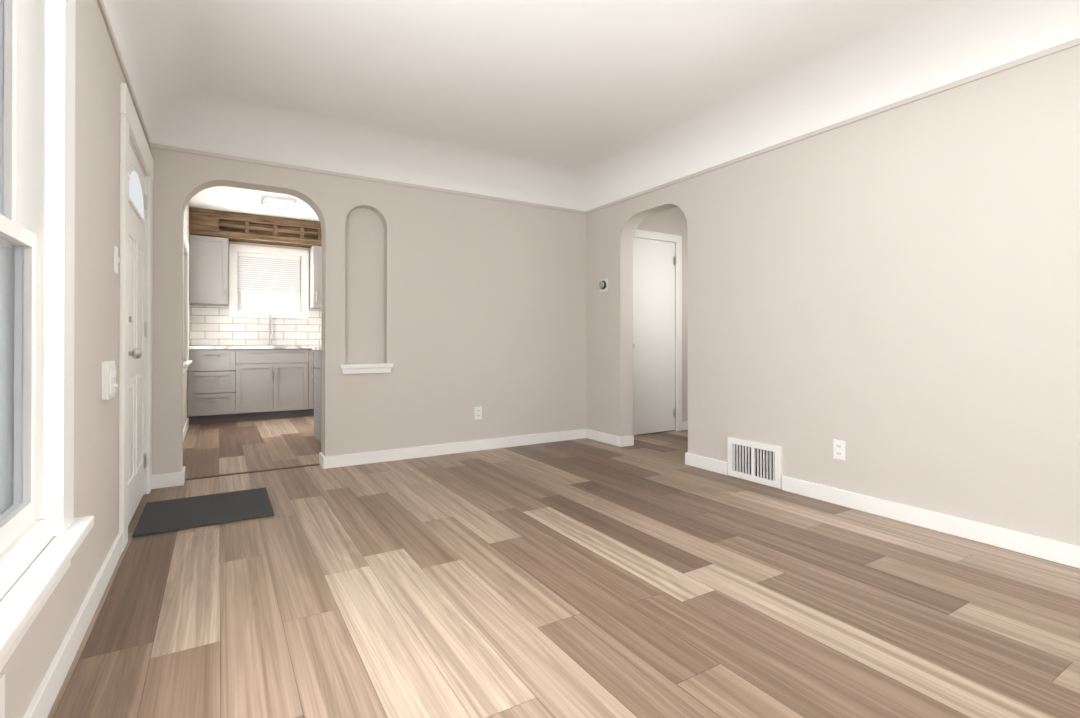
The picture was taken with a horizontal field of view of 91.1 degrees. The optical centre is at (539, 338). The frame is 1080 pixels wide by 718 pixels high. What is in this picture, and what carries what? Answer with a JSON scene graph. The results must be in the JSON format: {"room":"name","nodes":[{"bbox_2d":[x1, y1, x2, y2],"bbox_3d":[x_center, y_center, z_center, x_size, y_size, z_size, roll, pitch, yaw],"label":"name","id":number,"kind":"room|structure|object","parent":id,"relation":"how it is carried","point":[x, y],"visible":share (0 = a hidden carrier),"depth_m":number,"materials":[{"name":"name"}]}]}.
{"room":"empty living room","nodes":[
{"label":"empty living room","id":0,"kind":"room"},
{"bbox_2d":[0,0,148,717],"bbox_3d":[-0.893,-0.370,0.475,0.250,2.700,7.280,0,0,-31],"label":"wall","id":1,"kind":"structure","parent":0,"point":[99,77],"depth_m":1.91,"materials":[{"name":"beige paint"}]},
{"bbox_2d":[0,673,4,717],"bbox_3d":[-0.890,0.831,0.727,0.022,0.300,0.815,0,0,-31],"label":"air vent","id":2,"kind":"object","parent":1,"relation":"in","point":[2,695],"visible":1,"depth_m":1.07,"materials":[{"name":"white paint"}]},
{"bbox_2d":[0,0,75,598],"bbox_3d":[-0.903,-0.355,0.534,0.254,1.809,2.390,0,0,-31],"label":"living room window","id":3,"kind":"structure","parent":1,"relation":"in","point":[37,164],"depth_m":1.45,"materials":[{"name":"white paint"}]},
{"bbox_2d":[0,516,93,671],"bbox_3d":[-0.792,0.613,0.603,0.061,0.125,2.460,0,0,-31],"label":"window sill","id":4,"kind":"structure","parent":1,"relation":"attached to","point":[23,601],"depth_m":1.21,"materials":[{"name":"white paint"}]},
{"bbox_2d":[23,532,122,717],"bbox_3d":[-1.527,0.940,1.770,0.016,0.092,1.600,0,0,-31],"label":"baseboard","id":5,"kind":"structure","parent":1,"relation":"attached to","point":[63,659],"depth_m":1.61,"materials":[{"name":"white paint"}]},
{"bbox_2d":[102,361,117,399],"bbox_3d":[-1.747,0.167,2.160,0.041,0.150,0.150,0,0,-31],"label":"light switch panel","id":6,"kind":"object","parent":1,"relation":"attached to","point":[109,385],"visible":1,"depth_m":2.10,"materials":[{"name":"white plastic"}]},
{"bbox_2d":[113,246,118,273],"bbox_3d":[-1.876,-0.349,2.350,0.016,0.115,0.075,0,0,-31],"label":"light switch","id":7,"kind":"object","parent":1,"relation":"attached to","point":[115,259],"visible":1,"depth_m":2.33,"materials":[{"name":"white plastic"}]},
{"bbox_2d":[119,83,153,550],"bbox_3d":[-2.356,-0.097,2.914,0.264,2.175,1.230,0,0,-31],"label":"door frame","id":8,"kind":"structure","parent":1,"relation":"attached to","point":[130,124],"depth_m":2.54,"materials":[{"name":"white paint"}]},
{"bbox_2d":[128,143,146,525],"bbox_3d":[-2.261,-0.023,2.977,0.116,2.012,0.929,0,0,-31],"label":"front door","id":9,"kind":"structure","parent":1,"relation":"in","point":[137,327],"depth_m":3.01,"materials":[{"name":"white paint"}]},
{"bbox_2d":[183,204,190,427],"bbox_3d":[-3.659,-0.350,5.201,0.250,2.700,3.670,0,0,-31],"label":"wall","id":10,"kind":"structure","parent":0,"point":[185,373],"depth_m":5.89,"materials":[{"name":"beige paint"}]},
{"bbox_2d":[183,227,188,359],"bbox_3d":[-3.717,-0.404,5.441,0.140,1.290,1.200,0,0,-31],"label":"kitchen window","id":11,"kind":"structure","parent":10,"relation":"in","point":[185,243],"depth_m":5.89,"materials":[{"name":"white paint"}]},
{"bbox_2d":[183,418,188,440],"bbox_3d":[-3.319,0.953,4.893,0.016,0.092,2.800,0,0,-31],"label":"baseboard","id":12,"kind":"structure","parent":10,"relation":"attached to","point":[186,426],"depth_m":5.43,"materials":[{"name":"white paint"}]},
{"bbox_2d":[183,360,191,372],"bbox_3d":[-3.678,0.291,5.462,0.110,0.100,1.240,0,0,-31],"label":"window sill","id":13,"kind":"structure","parent":10,"relation":"attached to","point":[186,363],"depth_m":5.32,"materials":[{"name":"white paint"}]},
{"bbox_2d":[188,186,319,221],"bbox_3d":[-2.825,-1.638,5.712,2.200,0.120,3.671,0,0,-31],"label":"ceiling","id":14,"kind":"structure","parent":0,"point":[232,199],"depth_m":6.18,"materials":[{"name":"paint"}]},
{"bbox_2d":[261,195,296,211],"bbox_3d":[-2.991,-1.539,6.062,0.340,0.074,0.340,0,0,-31],"label":"kitchen ceiling light","id":15,"kind":"object","parent":14,"relation":"attached to","point":[277,203],"visible":1,"depth_m":5.98,"materials":[{"name":"white glass"}]},
{"bbox_2d":[191,241,321,345],"bbox_3d":[-3.679,-0.342,7.190,1.740,2.700,0.250,0,0,-31],"label":"wall","id":16,"kind":"structure","parent":0,"point":[229,242],"depth_m":6.99,"materials":[{"name":"beige paint"}]},
{"bbox_2d":[189,235,227,305],"bbox_3d":[-4.099,-0.835,6.565,0.404,0.820,0.365,0,0,-31],"label":"upper cabinet","id":17,"kind":"object","parent":16,"relation":"attached to","point":[208,270],"visible":1,"depth_m":6.44,"materials":[{"name":"grey wood"}]},
{"bbox_2d":[189,207,321,247],"bbox_3d":[-3.531,-1.413,6.941,1.766,0.315,0.332,0,0,-31],"label":"soffit","id":18,"kind":"structure","parent":16,"relation":"attached to","point":[250,228],"depth_m":6.80,"materials":[{"name":"brown wood"}]},
{"bbox_2d":[190,305,321,344],"bbox_3d":[-3.616,-0.165,7.076,1.766,0.495,0.008,0,0,-31],"label":"tile backsplash","id":19,"kind":"structure","parent":16,"relation":"attached to","point":[213,325],"depth_m":6.94,"materials":[{"name":"white tile"}]},
{"bbox_2d":[229,244,308,318],"bbox_3d":[-3.635,-0.747,7.129,0.950,0.950,0.162,0,0,-31],"label":"window","id":20,"kind":"structure","parent":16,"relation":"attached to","point":[257,269],"depth_m":7.09,"materials":[{"name":"white paint"}]},
{"bbox_2d":[310,246,321,307],"bbox_3d":[-2.930,-0.832,7.275,0.384,0.820,0.365,0,0,-31],"label":"upper cabinet","id":21,"kind":"object","parent":16,"relation":"attached to","point":[315,276],"visible":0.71,"depth_m":7.09,"materials":[{"name":"grey wood"}]},
{"bbox_2d":[149,147,585,474],"bbox_3d":[-1.147,-0.353,4.475,3.970,2.700,0.180,0,0,-31],"label":"wall","id":22,"kind":"structure","parent":0,"point":[455,309],"depth_m":4.44,"materials":[{"name":"beige paint"}]},
{"bbox_2d":[340,363,393,373],"bbox_3d":[-1.396,0.238,4.244,0.406,0.075,0.148,0,0,-31],"label":"niche shelf","id":23,"kind":"object","parent":22,"relation":"attached to","point":[358,368],"visible":0.9,"depth_m":4.19,"materials":[{"name":"white paint"}]},
{"bbox_2d":[319,429,586,468],"bbox_3d":[-0.592,0.952,4.692,2.491,0.092,0.016,0,0,-31],"label":"baseboard","id":24,"kind":"structure","parent":22,"relation":"attached to","point":[326,462],"depth_m":4.54,"materials":[{"name":"white paint"}]},
{"bbox_2d":[474,406,481,419],"bbox_3d":[-0.550,0.664,4.722,0.070,0.114,0.010,0,0,-31],"label":"electrical outlet","id":25,"kind":"object","parent":22,"relation":"attached to","point":[477,413],"visible":1,"depth_m":4.72,"materials":[{"name":"white plastic"}]},
{"bbox_2d":[47,416,1079,717],"bbox_3d":[0.376,1.032,3.388,5.850,0.080,11.250,0,0,-31],"label":"floor","id":26,"kind":"structure","parent":0,"point":[649,576],"depth_m":1.98,"materials":[{"name":"wood"}]},
{"bbox_2d":[132,487,273,536],"bbox_3d":[-1.918,0.985,3.063,0.635,0.012,0.623,0,0,-31],"label":"door mat","id":27,"kind":"object","parent":26,"relation":"on","point":[163,516],"visible":0.98,"depth_m":3.00,"materials":[{"name":"grey rubber"}]},
{"bbox_2d":[188,349,243,424],"bbox_3d":[-3.986,0.565,6.496,0.534,0.880,0.590,0,0,-31],"label":"base cabinet","id":28,"kind":"object","parent":26,"relation":"on","point":[234,383],"depth_m":6.26,"materials":[{"name":"grey wood"}]},
{"bbox_2d":[185,463,319,479],"bbox_3d":[-2.121,0.992,3.959,0.913,0.006,0.040,0,0,-31],"label":"transition strip","id":29,"kind":"object","parent":26,"relation":"on","point":[250,471],"visible":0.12,"depth_m":3.94,"materials":[{"name":"brown wood"}]},
{"bbox_2d":[244,349,313,420],"bbox_3d":[-3.436,0.566,6.831,0.867,0.880,0.590,0,0,-31],"label":"base cabinet","id":30,"kind":"object","parent":26,"relation":"on","point":[279,383],"depth_m":6.61,"materials":[{"name":"grey wood"}]},
{"bbox_2d":[189,345,320,348],"bbox_3d":[-3.454,0.109,6.807,1.764,0.035,0.616,0,0,-31],"label":"countertop","id":31,"kind":"structure","parent":30,"relation":"on","point":[271,346],"depth_m":6.46,"materials":[{"name":"white stone"}]},
{"bbox_2d":[267,314,275,344],"bbox_3d":[-3.510,-0.113,6.947,0.103,0.406,0.215,0,0,-31],"label":"faucet","id":32,"kind":"object","parent":31,"relation":"on","point":[270,325],"visible":1,"depth_m":6.95,"materials":[{"name":"silver metal"}]},
{"bbox_2d":[312,346,320,441],"bbox_3d":[-1.901,0.540,5.329,0.642,0.920,0.670,0,0,-31],"label":"base cabinet","id":33,"kind":"object","parent":26,"relation":"on","point":[317,392],"visible":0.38,"depth_m":5.24,"materials":[{"name":"wood"}]},
{"bbox_2d":[103,0,1079,210],"bbox_3d":[0.721,-1.448,1.501,3.570,0.295,6.850,0,0,-31],"label":"ceiling","id":34,"kind":"structure","parent":0,"point":[584,105],"depth_m":3.13,"materials":[{"name":"paint"}]},
{"bbox_2d":[97,0,152,147],"bbox_3d":[-0.799,-1.290,0.577,0.012,0.028,6.850,0,0,-31],"label":"crown molding","id":35,"kind":"structure","parent":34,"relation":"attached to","point":[101,4],"depth_m":2.46,"materials":[{"name":"beige paint"}]},
{"bbox_2d":[153,143,584,213],"bbox_3d":[-1.054,-1.274,4.423,3.510,0.028,0.012,0,0,-31],"label":"crown molding","id":36,"kind":"structure","parent":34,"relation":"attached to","point":[159,146],"depth_m":4.14,"materials":[{"name":"beige paint"}]},
{"bbox_2d":[585,38,1079,213],"bbox_3d":[2.242,-1.283,2.424,0.012,0.028,6.850,0,0,-31],"label":"crown molding","id":37,"kind":"structure","parent":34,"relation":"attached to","point":[1034,56],"depth_m":2.96,"materials":[{"name":"beige paint"}]},
{"bbox_2d":[636,207,687,430],"bbox_3d":[1.097,-0.348,5.732,1.170,2.700,0.360,0,0,-31],"label":"wall","id":38,"kind":"structure","parent":0,"point":[673,221],"depth_m":5.79,"materials":[{"name":"beige paint"}]},
{"bbox_2d":[633,237,675,434],"bbox_3d":[1.175,-0.026,5.567,0.706,2.038,0.102,0,0,-31],"label":"closet door","id":39,"kind":"structure","parent":38,"relation":"in","point":[654,264],"depth_m":5.60,"materials":[{"name":"white paint"}]},
{"bbox_2d":[634,229,687,430],"bbox_3d":[1.182,-0.061,5.561,1.140,2.125,0.019,0,0,-31],"label":"door frame","id":40,"kind":"structure","parent":38,"relation":"attached to","point":[680,424],"depth_m":5.73,"materials":[{"name":"white paint"}]},
{"bbox_2d":[586,45,1079,545],"bbox_3d":[2.376,-0.362,2.356,0.150,2.700,7.100,0,0,-31],"label":"wall","id":41,"kind":"structure","parent":0,"point":[891,297],"depth_m":2.89,"materials":[{"name":"beige paint"}]},
{"bbox_2d":[599,278,607,291],"bbox_3d":[0.606,-0.516,5.101,0.026,0.120,0.120,0,0,-31],"label":"thermostat","id":42,"kind":"object","parent":41,"relation":"attached to","point":[603,285],"visible":1,"depth_m":5.08,"materials":[{"name":"white plastic"}]},
{"bbox_2d":[587,429,622,446],"bbox_3d":[0.614,0.953,5.091,0.016,0.092,0.506,0,0,-31],"label":"baseboard","id":43,"kind":"structure","parent":41,"relation":"attached to","point":[614,440],"depth_m":5.06,"materials":[{"name":"white paint"}]},
{"bbox_2d":[685,452,727,474],"bbox_3d":[1.260,0.949,4.028,0.016,0.092,0.406,0,0,-31],"label":"baseboard","id":44,"kind":"structure","parent":41,"relation":"attached to","point":[714,465],"depth_m":4.01,"materials":[{"name":"white paint"}]},
{"bbox_2d":[728,437,781,488],"bbox_3d":[1.478,0.851,3.665,0.020,0.275,0.420,0,0,-31],"label":"air vent","id":45,"kind":"object","parent":41,"relation":"in","point":[756,462],"visible":1,"depth_m":3.65,"materials":[{"name":"white metal"}]},
{"bbox_2d":[833,439,845,459],"bbox_3d":[1.788,0.664,3.165,0.010,0.114,0.070,0,0,-31],"label":"electrical outlet","id":46,"kind":"object","parent":41,"relation":"attached to","point":[839,449],"visible":1,"depth_m":3.16,"materials":[{"name":"white plastic"}]},
{"bbox_2d":[782,476,1079,568],"bbox_3d":[2.806,0.939,1.482,0.016,0.092,4.670,0,0,-31],"label":"baseboard","id":47,"kind":"structure","parent":41,"relation":"attached to","point":[1047,549],"depth_m":2.69,"materials":[{"name":"white paint"}]},
{"label":"outside","id":48,"kind":"structure","parent":0,"visible":0},
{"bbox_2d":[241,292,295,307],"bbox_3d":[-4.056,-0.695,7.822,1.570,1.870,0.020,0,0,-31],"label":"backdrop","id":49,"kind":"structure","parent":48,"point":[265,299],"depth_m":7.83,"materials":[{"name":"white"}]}
]}

